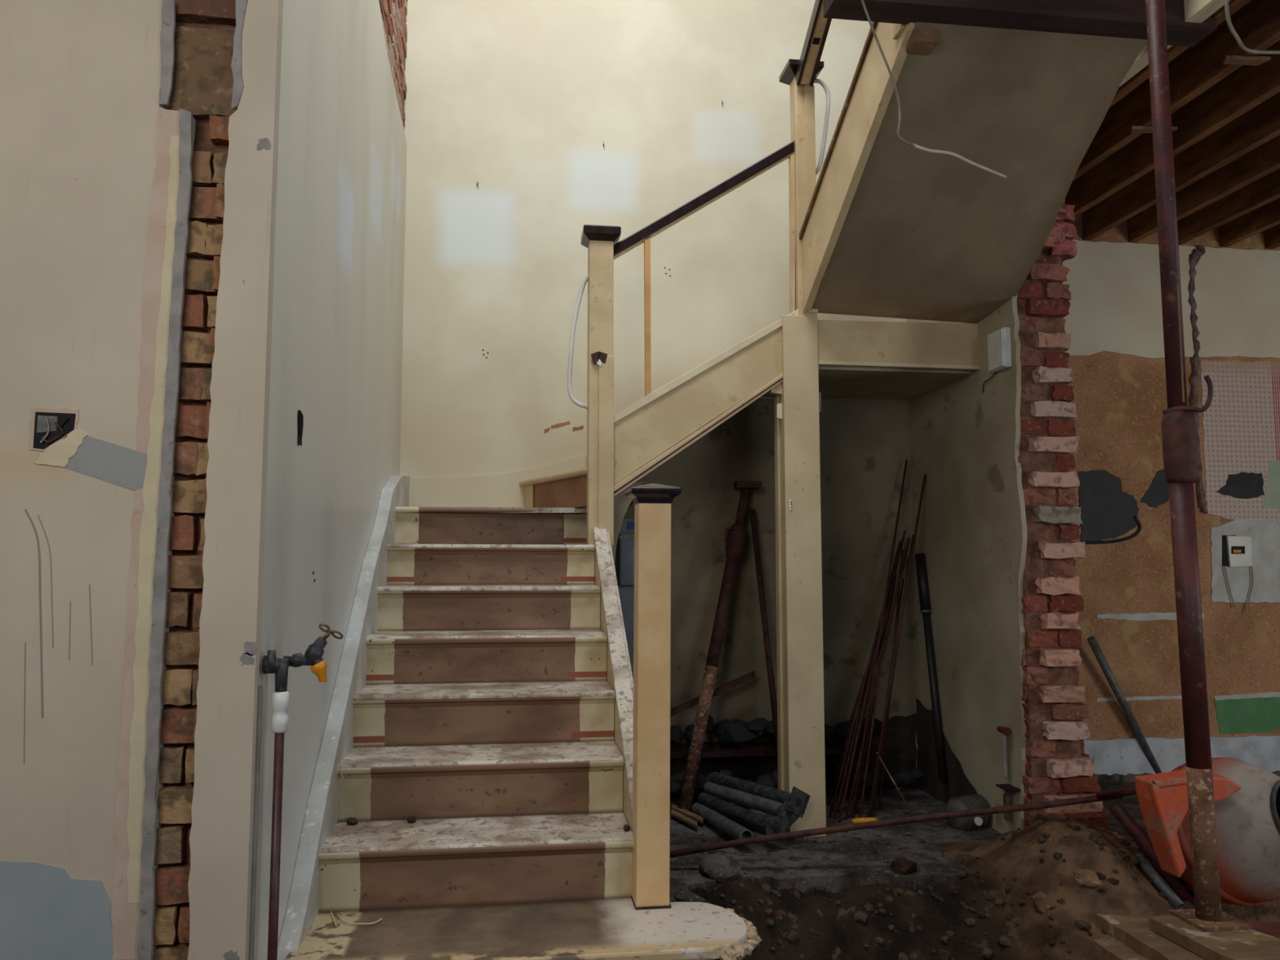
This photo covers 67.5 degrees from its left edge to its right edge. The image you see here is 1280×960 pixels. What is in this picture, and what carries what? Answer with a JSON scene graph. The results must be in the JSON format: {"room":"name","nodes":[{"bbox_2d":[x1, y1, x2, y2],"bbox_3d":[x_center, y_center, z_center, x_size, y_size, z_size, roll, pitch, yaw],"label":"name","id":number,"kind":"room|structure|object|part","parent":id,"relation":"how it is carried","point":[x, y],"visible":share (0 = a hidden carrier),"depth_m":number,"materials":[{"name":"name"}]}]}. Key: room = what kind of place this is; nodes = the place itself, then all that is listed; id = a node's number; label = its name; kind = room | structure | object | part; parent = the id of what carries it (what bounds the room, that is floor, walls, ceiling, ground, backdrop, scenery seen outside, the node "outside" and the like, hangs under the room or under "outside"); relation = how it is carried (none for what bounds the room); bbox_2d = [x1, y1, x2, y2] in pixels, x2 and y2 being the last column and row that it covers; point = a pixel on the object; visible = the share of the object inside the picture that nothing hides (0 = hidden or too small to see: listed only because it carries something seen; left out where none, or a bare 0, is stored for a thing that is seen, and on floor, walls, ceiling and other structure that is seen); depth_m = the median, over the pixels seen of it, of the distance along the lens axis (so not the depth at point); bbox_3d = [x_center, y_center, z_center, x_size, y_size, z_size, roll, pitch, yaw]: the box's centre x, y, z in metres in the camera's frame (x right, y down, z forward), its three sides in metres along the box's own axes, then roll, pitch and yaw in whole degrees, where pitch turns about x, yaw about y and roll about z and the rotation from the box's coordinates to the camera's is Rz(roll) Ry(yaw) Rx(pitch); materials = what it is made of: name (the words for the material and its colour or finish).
{"room":"house under renovation","nodes":[
{"label":"house under renovation","id":0,"kind":"room"},
{"bbox_2d":[0,0,283,959],"bbox_3d":[-1.946,-0.073,2.158,2.158,4.007,0.208,1,-5,-8],"label":"wall","id":1,"kind":"structure","parent":0,"point":[139,139],"depth_m":2.17,"materials":[{"name":"beige paint"}]},
{"bbox_2d":[29,407,87,467],"bbox_3d":[-1.302,-0.095,2.144,0.121,0.134,0.012,1,-5,-8],"label":"switch box","id":2,"kind":"object","parent":1,"relation":"attached to","point":[49,427],"visible":1,"depth_m":2.14,"materials":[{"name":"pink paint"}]},
{"bbox_3d":[-1.325,-0.125,2.143,0.042,0.039,0.002,1,-5,-8],"label":"plate","id":3,"kind":"part","parent":2,"relation":"part of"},
{"bbox_2d":[253,0,408,959],"bbox_3d":[-1.151,-1.245,3.666,0.202,6.600,2.755,1,-5,-8],"label":"wall","id":4,"kind":"structure","parent":0,"point":[334,439],"depth_m":2.93,"materials":[{"name":"white paint"}]},
{"bbox_2d":[248,685,262,959],"bbox_3d":[-0.870,1.100,2.141,0.008,1.260,0.015,1,-5,-8],"label":"trim","id":5,"kind":"structure","parent":4,"relation":"attached to","point":[260,699],"depth_m":2.17,"materials":[{"name":"grey paint"}]},
{"bbox_2d":[262,623,343,959],"bbox_3d":[-0.797,1.032,2.202,0.179,1.392,0.059,3,-6,-27],"label":"tap","id":6,"kind":"object","parent":4,"relation":"attached to","point":[313,655],"visible":1,"depth_m":2.20,"materials":[{"name":"brown metal"}]},
{"bbox_2d":[283,623,343,667],"bbox_3d":[-0.772,0.391,2.267,0.136,0.102,0.040,1,-5,-8],"label":"tap","id":7,"kind":"object","parent":6,"relation":"on","point":[313,655],"depth_m":2.25,"materials":[{"name":"metal"}]},
{"bbox_3d":[-0.761,0.429,2.265,0.027,0.024,0.026,1,-5,-8],"label":"spout","id":8,"kind":"part","parent":6,"relation":"part of","materials":[{"name":"metal"}]},
{"bbox_2d":[400,0,1279,796],"bbox_3d":[2.245,-1.125,5.587,7.450,6.500,0.248,1,-5,-8],"label":"wall","id":9,"kind":"structure","parent":0,"point":[530,124],"depth_m":5.26,"materials":[{"name":"paint"}]},
{"bbox_2d":[614,500,634,679],"bbox_3d":[-0.040,0.655,4.962,0.190,1.242,0.153,1,-5,-8],"label":"jacket","id":10,"kind":"object","parent":9,"relation":"attached to","point":[624,552],"visible":0.2,"depth_m":4.92,"materials":[{"name":"blue"}]},
{"bbox_3d":[-0.038,0.922,4.962,0.180,0.710,0.108,1,-5,-8],"label":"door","id":11,"kind":"part","parent":10,"relation":"part of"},
{"bbox_2d":[670,738,878,758],"bbox_3d":[0.494,1.381,4.918,1.440,0.030,0.240,1,-5,-8],"label":"shelf","id":12,"kind":"object","parent":9,"relation":"attached to","point":[716,749],"visible":0.36,"depth_m":4.86,"materials":[{"name":"brown wood"}]},
{"bbox_2d":[1222,535,1253,613],"bbox_3d":[3.438,0.541,5.505,0.182,0.448,0.027,1,-5,-8],"label":"wall socket plate","id":13,"kind":"object","parent":9,"relation":"attached to","point":[1236,550],"visible":1,"depth_m":5.51,"materials":[{"name":"white plastic"}]},
{"bbox_3d":[3.454,0.411,5.521,0.151,0.179,0.012,1,-5,-8],"label":"plate","id":14,"kind":"part","parent":13,"relation":"part of","materials":[{"name":"white plastic"}]},
{"bbox_2d":[669,782,1186,902],"bbox_3d":[2.380,1.646,4.340,7.050,0.120,1.862,1,-5,-8],"label":"floor","id":15,"kind":"structure","parent":0,"point":[932,868],"depth_m":4.06,"materials":[{"name":"concrete"}]},
{"bbox_2d":[671,808,697,828],"bbox_3d":[0.202,1.569,4.443,0.034,0.012,0.320,2,-6,-25],"label":"wood offcut","id":16,"kind":"object","parent":15,"relation":"on","point":[682,817],"visible":1,"depth_m":4.42,"materials":[{"name":"brown wood"}]},
{"bbox_2d":[671,803,702,823],"bbox_3d":[0.220,1.577,4.537,0.038,0.012,0.361,3,-6,-27],"label":"wood offcut","id":17,"kind":"object","parent":15,"relation":"on","point":[692,815],"visible":1,"depth_m":4.51,"materials":[{"name":"brown wood"}]},
{"bbox_2d":[673,888,704,902],"bbox_3d":[0.167,1.431,3.232,0.114,0.096,0.121,1,-5,-8],"label":"lump","id":18,"kind":"object","parent":15,"relation":"on","point":[686,895],"visible":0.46,"depth_m":3.21,"materials":[{"name":"stone"}]},
{"bbox_2d":[277,0,1147,959],"bbox_3d":[0.317,-0.454,3.883,2.790,4.662,2.603,1,-5,-8],"label":"staircase","id":19,"kind":"structure","parent":15,"relation":"on","point":[486,694],"depth_m":3.64,"materials":[{"name":"white paint"}]},
{"bbox_2d":[330,911,337,926],"bbox_3d":[-0.830,1.188,2.596,0.004,0.003,0.112,2,-6,-24],"label":"stalk","id":20,"kind":"object","parent":19,"relation":"on","point":[331,911],"visible":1,"depth_m":2.59,"materials":[{"name":"beige"}]},
{"bbox_2d":[345,816,358,825],"bbox_3d":[-0.878,1.037,2.917,0.038,0.028,0.029,1,-5,-8],"label":"stone","id":21,"kind":"object","parent":19,"relation":"on","point":[351,820],"visible":1,"depth_m":2.91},
{"bbox_2d":[337,913,382,924],"bbox_3d":[-0.771,1.188,2.588,0.139,0.003,0.051,-1,-5,15],"label":"stalk","id":22,"kind":"object","parent":19,"relation":"on","point":[339,916],"visible":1,"depth_m":2.56,"materials":[{"name":"beige"}]},
{"bbox_2d":[407,816,415,823],"bbox_3d":[-0.699,1.042,2.939,0.026,0.020,0.024,4,-6,-38],"label":"stone","id":23,"kind":"object","parent":19,"relation":"on","point":[411,820],"visible":1,"depth_m":2.93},
{"bbox_3d":[-0.748,0.018,4.992,0.931,0.317,0.018,1,-5,-8],"label":"winder skirting","id":24,"kind":"part","parent":19,"relation":"part of","materials":[{"name":"paint"}]},
{"bbox_2d":[567,274,588,408],"bbox_3d":[-0.272,-0.634,4.364,0.115,0.637,0.021,1,-5,-8],"label":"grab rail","id":25,"kind":"object","parent":19,"relation":"attached to","point":[585,279],"visible":0.9,"depth_m":4.35,"materials":[{"name":"white plastic"}]},
{"bbox_3d":[-0.181,-0.263,4.328,0.109,1.660,0.109,1,-5,-8],"label":"newel post","id":26,"kind":"part","parent":19,"relation":"part of","materials":[{"name":"beige paint"}]},
{"bbox_2d":[622,825,631,831],"bbox_3d":[-0.038,1.034,2.848,0.021,0.020,0.029,-1,-5,11],"label":"stone","id":27,"kind":"object","parent":19,"relation":"on","point":[626,828],"visible":1,"depth_m":2.84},
{"bbox_2d":[631,895,671,910],"bbox_3d":[0.030,1.206,2.740,0.101,0.007,0.106,1,-5,-8],"label":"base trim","id":28,"kind":"structure","parent":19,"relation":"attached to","point":[648,904],"depth_m":2.69,"materials":[{"name":"wood"}]},
{"bbox_3d":[0.034,0.640,2.792,0.104,1.146,0.096,1,-5,-8],"label":"newel post","id":29,"kind":"part","parent":19,"relation":"part of","materials":[{"name":"beige paint"}]},
{"bbox_3d":[0.301,-1.315,4.482,0.870,0.602,0.050,1,-5,-8],"label":"handrail","id":30,"kind":"part","parent":19,"relation":"part of","materials":[{"name":"brown wood"}]},
{"bbox_3d":[0.682,0.114,4.344,0.012,0.044,0.005,1,-5,-8],"label":"strike plate","id":31,"kind":"part","parent":19,"relation":"part of","materials":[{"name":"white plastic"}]},
{"bbox_3d":[0.734,0.413,4.388,0.167,2.345,0.120,1,-5,-8],"label":"newel post","id":32,"kind":"part","parent":19,"relation":"part of","materials":[{"name":"paint"}]},
{"bbox_3d":[0.773,-1.343,4.544,0.090,1.190,0.090,1,-5,-8],"label":"newel post","id":33,"kind":"part","parent":19,"relation":"part of","materials":[{"name":"beige paint"}]},
{"bbox_3d":[0.866,-2.360,3.898,0.078,0.861,1.393,1,-5,-8],"label":"handrail","id":34,"kind":"part","parent":19,"relation":"part of","materials":[{"name":"brown wood"}]},
{"bbox_2d":[813,78,830,175],"bbox_3d":[0.874,-1.699,4.614,0.093,0.479,0.021,1,-5,-8],"label":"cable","id":35,"kind":"object","parent":19,"relation":"attached to","point":[820,82],"visible":0.91,"depth_m":4.61,"materials":[{"name":"white plastic"}]},
{"bbox_3d":[1.182,-0.639,4.517,0.891,0.216,0.040,1,-5,-8],"label":"head panel","id":36,"kind":"part","parent":19,"relation":"part of","materials":[{"name":"beige paint"}]},
{"bbox_3d":[0.916,-1.666,3.361,0.037,0.215,0.080,1,-5,-8],"label":"newel drop trim","id":37,"kind":"part","parent":19,"relation":"part of","materials":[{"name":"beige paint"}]},
{"bbox_2d":[699,848,738,883],"bbox_3d":[0.314,1.510,3.730,0.156,0.128,0.207,1,-5,-8],"label":"lump","id":38,"kind":"object","parent":15,"relation":"on","point":[722,866],"visible":0.88,"depth_m":3.68,"materials":[{"name":"stone"}]},
{"bbox_2d":[677,480,761,811],"bbox_3d":[0.398,0.806,4.881,0.594,1.626,0.143,4,-6,-38],"label":"prop","id":39,"kind":"object","parent":15,"relation":"on","point":[735,539],"visible":0.97,"depth_m":4.83,"materials":[{"name":"metal"}]},
{"bbox_3d":[0.571,0.026,5.084,0.130,0.036,0.090,1,-5,-8],"label":"plate","id":40,"kind":"part","parent":39,"relation":"part of","materials":[{"name":"metal"}]},
{"bbox_2d":[691,802,753,839],"bbox_3d":[0.359,1.532,4.294,0.060,0.099,0.639,1,-5,-15],"label":"tube","id":41,"kind":"object","parent":15,"relation":"on","point":[726,825],"visible":0.77,"depth_m":4.22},
{"bbox_2d":[697,791,786,843],"bbox_3d":[0.438,1.491,4.314,0.107,0.107,0.649,2,-6,-25],"label":"prop","id":42,"kind":"object","parent":41,"relation":"on","point":[775,824],"visible":0.86,"depth_m":4.21,"materials":[{"name":"metal"}]},
{"bbox_2d":[703,782,799,829],"bbox_3d":[0.484,1.442,4.350,0.138,0.138,0.616,3,-6,-30],"label":"prop","id":43,"kind":"object","parent":42,"relation":"on","point":[770,806],"visible":0.94,"depth_m":4.28,"materials":[{"name":"metal"}]},
{"bbox_2d":[709,772,810,817],"bbox_3d":[0.520,1.404,4.363,0.136,0.136,0.612,3,-6,-32],"label":"prop","id":44,"kind":"object","parent":43,"relation":"on","point":[797,802],"visible":0.94,"depth_m":4.24,"materials":[{"name":"metal"}]},
{"bbox_3d":[0.677,1.381,4.109,0.136,0.136,0.010,3,-6,-31],"label":"plate","id":45,"kind":"part","parent":44,"relation":"part of","materials":[{"name":"metal"}]},
{"bbox_3d":[0.635,1.419,4.090,0.138,0.138,0.011,3,-6,-31],"label":"plate","id":46,"kind":"part","parent":43,"relation":"part of","materials":[{"name":"metal"}]},
{"bbox_3d":[0.571,1.465,4.026,0.107,0.107,0.010,2,-6,-25],"label":"plate","id":47,"kind":"part","parent":42,"relation":"part of","materials":[{"name":"metal"}]},
{"bbox_2d":[670,715,922,795],"bbox_3d":[0.694,1.400,4.879,1.481,0.382,0.344,1,-5,-8],"label":"heap","id":48,"kind":"object","parent":15,"relation":"on","point":[744,731],"visible":0.47,"depth_m":4.87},
{"bbox_2d":[670,671,755,717],"bbox_3d":[0.360,1.103,4.920,0.469,0.236,0.030,1,-5,-8],"label":"batten","id":49,"kind":"object","parent":48,"relation":"on","point":[676,710],"visible":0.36,"depth_m":4.91,"materials":[{"name":"wood"}]},
{"bbox_2d":[749,508,777,764],"bbox_3d":[0.650,0.798,4.936,0.031,1.316,0.273,2,-6,-26],"label":"tube","id":50,"kind":"object","parent":48,"relation":"on","point":[752,511],"visible":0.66,"depth_m":4.94,"materials":[{"name":"metal"}]},
{"bbox_2d":[670,808,988,874],"bbox_3d":[0.856,1.569,4.194,1.494,0.017,0.842,1,-5,-8],"label":"crumbs","id":51,"kind":"object","parent":15,"relation":"on","point":[856,815],"visible":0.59,"depth_m":4.05,"materials":[{"name":"soil"}]},
{"bbox_2d":[827,680,863,804],"bbox_3d":[1.104,1.192,4.915,0.375,0.882,0.012,3,-6,-28],"label":"rod","id":52,"kind":"object","parent":15,"relation":"on","point":[850,728],"visible":0.5,"depth_m":4.85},
{"bbox_2d":[826,664,867,793],"bbox_3d":[1.111,1.238,5.021,0.282,0.808,0.012,-2,-5,21],"label":"rod","id":53,"kind":"object","parent":15,"relation":"on","point":[855,705],"visible":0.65,"depth_m":5.02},
{"bbox_2d":[833,630,879,819],"bbox_3d":[1.108,1.121,4.796,0.012,1.004,0.614,-4,-7,39],"label":"rod","id":54,"kind":"object","parent":15,"relation":"on","point":[868,672],"visible":0.65,"depth_m":4.70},
{"bbox_2d":[840,617,886,804],"bbox_3d":[1.161,1.163,4.930,0.372,0.941,0.012,3,-6,-33],"label":"rod","id":55,"kind":"object","parent":15,"relation":"on","point":[882,634],"visible":0.42,"depth_m":4.94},
{"bbox_2d":[837,582,891,822],"bbox_3d":[1.131,1.058,4.778,0.012,1.126,0.673,-4,-6,38],"label":"rod","id":56,"kind":"object","parent":15,"relation":"on","point":[874,654],"visible":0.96,"depth_m":4.67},
{"bbox_2d":[828,540,901,817],"bbox_3d":[1.148,0.964,4.842,0.692,1.325,0.012,5,-7,-43],"label":"rod","id":57,"kind":"object","parent":15,"relation":"on","point":[900,541],"visible":1,"depth_m":4.79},
{"bbox_2d":[851,817,885,823],"bbox_3d":[1.060,1.581,4.447,0.166,0.028,0.031,1,-5,-8],"label":"tool","id":58,"kind":"object","parent":15,"relation":"on","point":[855,820],"visible":0.59,"depth_m":4.43,"materials":[{"name":"plastic"}]},
{"bbox_2d":[837,530,906,813],"bbox_3d":[1.188,0.941,4.894,0.648,1.378,0.012,4,-7,-41],"label":"rod","id":59,"kind":"object","parent":15,"relation":"on","point":[904,531],"visible":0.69,"depth_m":5.00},
{"bbox_2d":[854,573,897,810],"bbox_3d":[1.208,1.054,4.897,0.012,1.154,0.472,-5,-7,43],"label":"rod","id":60,"kind":"object","parent":15,"relation":"on","point":[893,588],"visible":0.62,"depth_m":4.79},
{"bbox_2d":[858,569,894,817],"bbox_3d":[1.189,1.036,4.791,0.012,1.171,0.611,-3,-6,32],"label":"rod","id":61,"kind":"object","parent":15,"relation":"on","point":[891,592],"visible":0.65,"depth_m":4.74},
{"bbox_2d":[844,537,911,819],"bbox_3d":[1.213,0.956,4.846,0.012,1.342,0.736,-5,-7,42],"label":"rod","id":62,"kind":"object","parent":15,"relation":"on","point":[908,540],"visible":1,"depth_m":4.82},
{"bbox_2d":[850,459,907,817],"bbox_3d":[1.229,0.746,4.886,0.013,1.766,0.697,-4,-7,41],"label":"rod","id":63,"kind":"object","parent":15,"relation":"on","point":[906,460],"visible":1,"depth_m":4.86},
{"bbox_2d":[870,577,904,816],"bbox_3d":[1.256,1.065,4.855,0.012,1.124,0.575,-3,-6,33],"label":"rod","id":64,"kind":"object","parent":15,"relation":"on","point":[903,579],"visible":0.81,"depth_m":4.93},
{"bbox_2d":[878,549,903,807],"bbox_3d":[1.296,0.995,4.938,0.012,1.277,0.385,-4,-6,37],"label":"rod","id":65,"kind":"object","parent":15,"relation":"on","point":[902,550],"visible":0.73,"depth_m":4.84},
{"bbox_2d":[872,534,913,810],"bbox_3d":[1.310,0.955,4.934,0.012,1.356,0.529,-4,-7,40],"label":"rod","id":66,"kind":"object","parent":15,"relation":"on","point":[912,540],"visible":0.69,"depth_m":4.82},
{"bbox_2d":[875,751,913,814],"bbox_3d":[1.231,1.467,4.638,0.172,0.282,0.008,-3,-6,27],"label":"stick","id":67,"kind":"object","parent":15,"relation":"on","point":[880,758],"visible":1,"depth_m":4.63,"materials":[{"name":"brown wood"}]},
{"bbox_2d":[669,795,1123,857],"bbox_3d":[1.001,1.361,3.786,1.805,0.259,0.044,0,-5,0],"label":"pipe","id":68,"kind":"object","parent":15,"relation":"on","point":[1092,798],"visible":0.8,"depth_m":3.78,"materials":[{"name":"metal"}]},
{"bbox_2d":[866,474,926,817],"bbox_3d":[1.294,0.784,4.800,0.616,1.674,0.013,5,-7,-43],"label":"rod","id":69,"kind":"object","parent":15,"relation":"on","point":[925,475],"visible":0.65,"depth_m":4.77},
{"bbox_2d":[888,857,915,874],"bbox_3d":[1.029,1.523,3.769,0.088,0.075,0.104,1,-5,-8],"label":"lump","id":70,"kind":"object","parent":15,"relation":"on","point":[899,864],"visible":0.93,"depth_m":3.73,"materials":[{"name":"soil"}]},
{"bbox_2d":[692,815,1279,959],"bbox_3d":[2.682,1.501,2.121,7.050,0.612,4.350,1,-5,-8],"label":"soil","id":71,"kind":"object","parent":15,"relation":"on","point":[920,921],"visible":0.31,"depth_m":3.49,"materials":[{"name":"soil"}]},
{"bbox_2d":[702,813,1195,959],"bbox_3d":[1.200,1.582,3.207,2.125,0.588,1.327,1,-5,-8],"label":"rubble","id":72,"kind":"object","parent":71,"relation":"on","point":[1082,925],"visible":0.77,"depth_m":3.52,"materials":[{"name":"stone"}]},
{"bbox_2d":[1028,891,1056,915],"bbox_3d":[1.407,1.482,3.346,0.084,0.079,0.078,1,-5,-8],"label":"lump","id":73,"kind":"object","parent":72,"relation":"on","point":[1041,903],"visible":1,"depth_m":3.32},
{"bbox_2d":[1093,934,1147,959],"bbox_3d":[1.260,1.236,2.407,0.082,0.035,0.392,1,-5,-8],"label":"plank","id":74,"kind":"object","parent":72,"relation":"on","point":[1106,947],"visible":1,"depth_m":2.52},
{"bbox_2d":[1094,913,1206,959],"bbox_3d":[1.369,1.203,2.424,0.162,0.035,0.515,1,-5,-8],"label":"plank","id":75,"kind":"object","parent":74,"relation":"on","point":[1134,932],"visible":0.79,"depth_m":2.51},
{"bbox_2d":[1148,914,1279,959],"bbox_3d":[1.488,1.163,2.377,0.230,0.030,0.428,2,-6,-26],"label":"plank","id":76,"kind":"object","parent":75,"relation":"on","point":[1242,944],"visible":0.85,"depth_m":2.40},
{"bbox_2d":[1145,0,1251,931],"bbox_3d":[1.481,-0.233,2.643,0.170,2.796,0.140,1,-5,-8],"label":"prop","id":77,"kind":"object","parent":76,"relation":"on","point":[1179,433],"visible":1,"depth_m":2.59,"materials":[{"name":"brown metal"}]},
{"bbox_3d":[1.499,1.156,2.522,0.135,0.008,0.130,1,-5,-8],"label":"plate","id":78,"kind":"part","parent":77,"relation":"part of","materials":[{"name":"metal"}]},
{"bbox_2d":[1074,869,1102,888],"bbox_3d":[1.511,1.344,3.232,0.090,0.064,0.086,1,-5,-8],"label":"lump","id":79,"kind":"object","parent":71,"relation":"on","point":[1086,878],"visible":1,"depth_m":3.21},
{"bbox_2d":[1133,853,1185,909],"bbox_3d":[1.927,1.492,3.564,0.038,0.153,0.220,1,-5,-14],"label":"tube","id":80,"kind":"object","parent":71,"relation":"on","point":[1143,863],"visible":0.8,"depth_m":3.54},
{"bbox_2d":[1096,757,1279,906],"bbox_3d":[2.104,1.330,3.615,0.768,0.550,0.669,1,-5,-8],"label":"mixer","id":81,"kind":"object","parent":71,"relation":"on","point":[1246,796],"visible":0.85,"depth_m":3.40,"materials":[{"name":"orange paint"}]},
{"bbox_3d":[1.948,1.425,3.654,0.281,0.366,0.062,-2,-6,25],"label":"frame leg","id":82,"kind":"part","parent":81,"relation":"part of","materials":[{"name":"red metal"}]},
{"bbox_3d":[1.937,1.207,3.378,0.347,0.345,0.100,1,-5,-8],"label":"motor","id":83,"kind":"part","parent":81,"relation":"part of","materials":[{"name":"orange paint"}]},
{"bbox_2d":[1248,921,1279,938],"bbox_3d":[1.714,1.378,2.509,0.200,0.370,0.170,1,-5,-8],"label":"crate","id":84,"kind":"object","parent":71,"relation":"on","point":[1272,928],"visible":0.14,"depth_m":2.56,"materials":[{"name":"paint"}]},
{"bbox_2d":[1087,635,1162,773],"bbox_3d":[2.690,1.263,5.311,0.478,0.795,0.042,2,-5,-19],"label":"tube","id":85,"kind":"object","parent":15,"relation":"on","point":[1092,641],"visible":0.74,"depth_m":5.29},
{"bbox_2d":[945,794,992,831],"bbox_3d":[1.524,1.536,4.408,0.210,0.162,0.178,2,-6,-25],"label":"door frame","id":86,"kind":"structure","parent":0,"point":[971,802],"depth_m":4.36,"materials":[{"name":"plastic"}]},
{"bbox_2d":[906,197,1127,842],"bbox_3d":[1.795,0.148,4.654,0.575,3.800,1.354,0,-5,-6],"label":"wall partition","id":87,"kind":"structure","parent":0,"point":[997,535],"depth_m":4.29,"materials":[{"name":"paint"}]},
{"bbox_2d":[915,553,946,781],"bbox_3d":[1.505,0.948,4.951,0.059,1.139,0.296,0,-5,-6],"label":"pipe","id":88,"kind":"object","parent":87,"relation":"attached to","point":[920,558],"visible":1,"depth_m":4.94,"materials":[{"name":"plastic"}]},
{"bbox_2d":[915,553,930,610],"bbox_3d":[1.498,0.546,5.074,0.058,0.316,0.120,1,-5,-8],"label":"socket","id":89,"kind":"object","parent":88,"relation":"attached to","point":[920,558],"depth_m":5.06,"materials":[{"name":"black plastic"}]},
{"bbox_2d":[982,327,1011,392],"bbox_3d":[1.611,-0.544,4.371,0.042,0.251,0.252,1,-5,-8],"label":"junction box","id":90,"kind":"object","parent":87,"relation":"attached to","point":[999,347],"visible":1,"depth_m":4.28,"materials":[{"name":"white plastic"}]},
{"bbox_3d":[1.602,-0.585,4.316,0.008,0.170,0.130,1,-5,-8],"label":"box lid","id":91,"kind":"part","parent":90,"relation":"part of","materials":[{"name":"white plastic"}]},
{"bbox_2d":[996,725,1011,777],"bbox_3d":[1.600,1.192,4.213,0.036,0.217,0.070,1,-5,-8],"label":"pipe","id":92,"kind":"object","parent":87,"relation":"attached to","point":[1005,731],"visible":1,"depth_m":4.20,"materials":[{"name":"grey metal"}]},
{"bbox_3d":[1.600,1.101,4.221,0.036,0.034,0.070,1,-5,-8],"label":"valve handle","id":93,"kind":"part","parent":92,"relation":"part of","materials":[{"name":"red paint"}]},
{"bbox_2d":[995,783,1020,821],"bbox_3d":[1.604,1.408,4.170,0.060,0.144,0.100,1,-5,-8],"label":"valve","id":94,"kind":"object","parent":87,"relation":"attached to","point":[1007,788],"visible":0.88,"depth_m":4.17,"materials":[{"name":"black metal"}]},
{"bbox_3d":[1.604,1.340,4.176,0.060,0.008,0.100,1,-5,-8],"label":"flat handle","id":95,"kind":"part","parent":94,"relation":"part of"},
{"bbox_3d":[3.969,-1.788,3.600,4.380,0.030,4.350,1,-5,-8],"label":"ceiling","id":96,"kind":"structure","parent":0,"visible":0},
{"bbox_2d":[823,0,1217,47],"bbox_3d":[1.310,-1.697,3.296,1.370,0.265,0.120,1,-5,-8],"label":"timber beam","id":97,"kind":"structure","parent":96,"relation":"attached to","point":[1126,19],"depth_m":3.26,"materials":[{"name":"wood"}]},
{"bbox_2d":[861,0,1006,178],"bbox_3d":[0.972,-1.334,3.246,0.708,0.518,0.072,3,-6,-31],"label":"hanging cable","id":98,"kind":"object","parent":97,"relation":"hanging from","point":[913,145],"visible":1,"depth_m":3.19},
{"bbox_2d":[1065,40,1279,217],"bbox_3d":[2.538,-1.655,3.799,0.048,0.200,3.750,1,-5,-8],"label":"joist","id":99,"kind":"object","parent":96,"relation":"attached to","point":[1247,86],"visible":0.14,"depth_m":4.27,"materials":[{"name":"wood"}]},
{"bbox_2d":[1119,0,1230,86],"bbox_3d":[1.881,-1.661,3.507,0.060,0.200,1.550,1,-5,-8],"label":"board","id":100,"kind":"object","parent":96,"relation":"attached to","point":[1195,11],"visible":0.02,"depth_m":3.28,"materials":[{"name":"beige paint"}]},
{"bbox_2d":[1224,0,1279,53],"bbox_3d":[2.042,-1.527,3.184,0.300,0.223,0.036,2,-5,-21],"label":"cable","id":101,"kind":"object","parent":100,"relation":"hanging from","point":[1231,28],"visible":1,"depth_m":3.16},
{"bbox_2d":[1072,0,1279,181],"bbox_3d":[2.241,-1.658,3.759,0.048,0.200,3.750,1,-5,-8],"label":"joist","id":102,"kind":"object","parent":96,"relation":"attached to","point":[1198,68],"visible":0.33,"depth_m":3.82,"materials":[{"name":"wood"}]},
{"bbox_2d":[1130,125,1177,133],"bbox_3d":[2.208,-1.511,4.134,0.200,0.012,0.045,0,-5,-4],"label":"scrap","id":103,"kind":"object","parent":102,"relation":"attached to","point":[1136,129],"visible":0.59,"depth_m":4.12,"materials":[{"name":"brown wood"}]},
{"bbox_2d":[1222,55,1271,65],"bbox_3d":[2.250,-1.561,3.565,0.170,0.012,0.045,0,-5,-5],"label":"scrap","id":104,"kind":"object","parent":102,"relation":"attached to","point":[1228,60],"visible":1,"depth_m":3.55,"materials":[{"name":"brown wood"}]},
{"bbox_2d":[1109,0,1250,107],"bbox_3d":[1.953,-1.662,3.720,0.048,0.200,3.750,1,-5,-8],"label":"joist","id":105,"kind":"object","parent":96,"relation":"attached to","point":[1173,51],"visible":0.11,"depth_m":3.57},
{"bbox_2d":[1081,92,1279,239],"bbox_3d":[2.840,-1.651,3.840,0.048,0.200,3.750,1,-5,-8],"label":"joist","id":106,"kind":"object","parent":96,"relation":"attached to","point":[1260,124],"visible":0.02,"depth_m":4.65,"materials":[{"name":"wood"}]},
{"bbox_2d":[1127,134,1279,242],"bbox_3d":[3.123,-1.648,3.878,0.048,0.200,3.750,1,-5,-8],"label":"joist","id":107,"kind":"object","parent":96,"relation":"attached to","point":[1263,160],"visible":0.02,"depth_m":4.91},
{"bbox_2d":[1177,168,1279,244],"bbox_3d":[3.410,-1.644,3.916,0.048,0.200,3.750,1,-5,-8],"label":"joist","id":108,"kind":"object","parent":96,"relation":"attached to","point":[1264,190],"visible":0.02,"depth_m":5.21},
{"bbox_2d":[1218,197,1279,247],"bbox_3d":[3.707,-1.641,3.957,0.048,0.200,3.750,1,-5,-8],"label":"joist","id":109,"kind":"object","parent":96,"relation":"attached to","point":[1266,216],"visible":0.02,"depth_m":5.46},
{"bbox_2d":[1264,223,1279,248],"bbox_3d":[4.005,-1.637,3.997,0.048,0.200,3.750,1,-5,-8],"label":"joist","id":110,"kind":"object","parent":96,"relation":"attached to","point":[1272,235],"visible":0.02,"depth_m":5.69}
]}

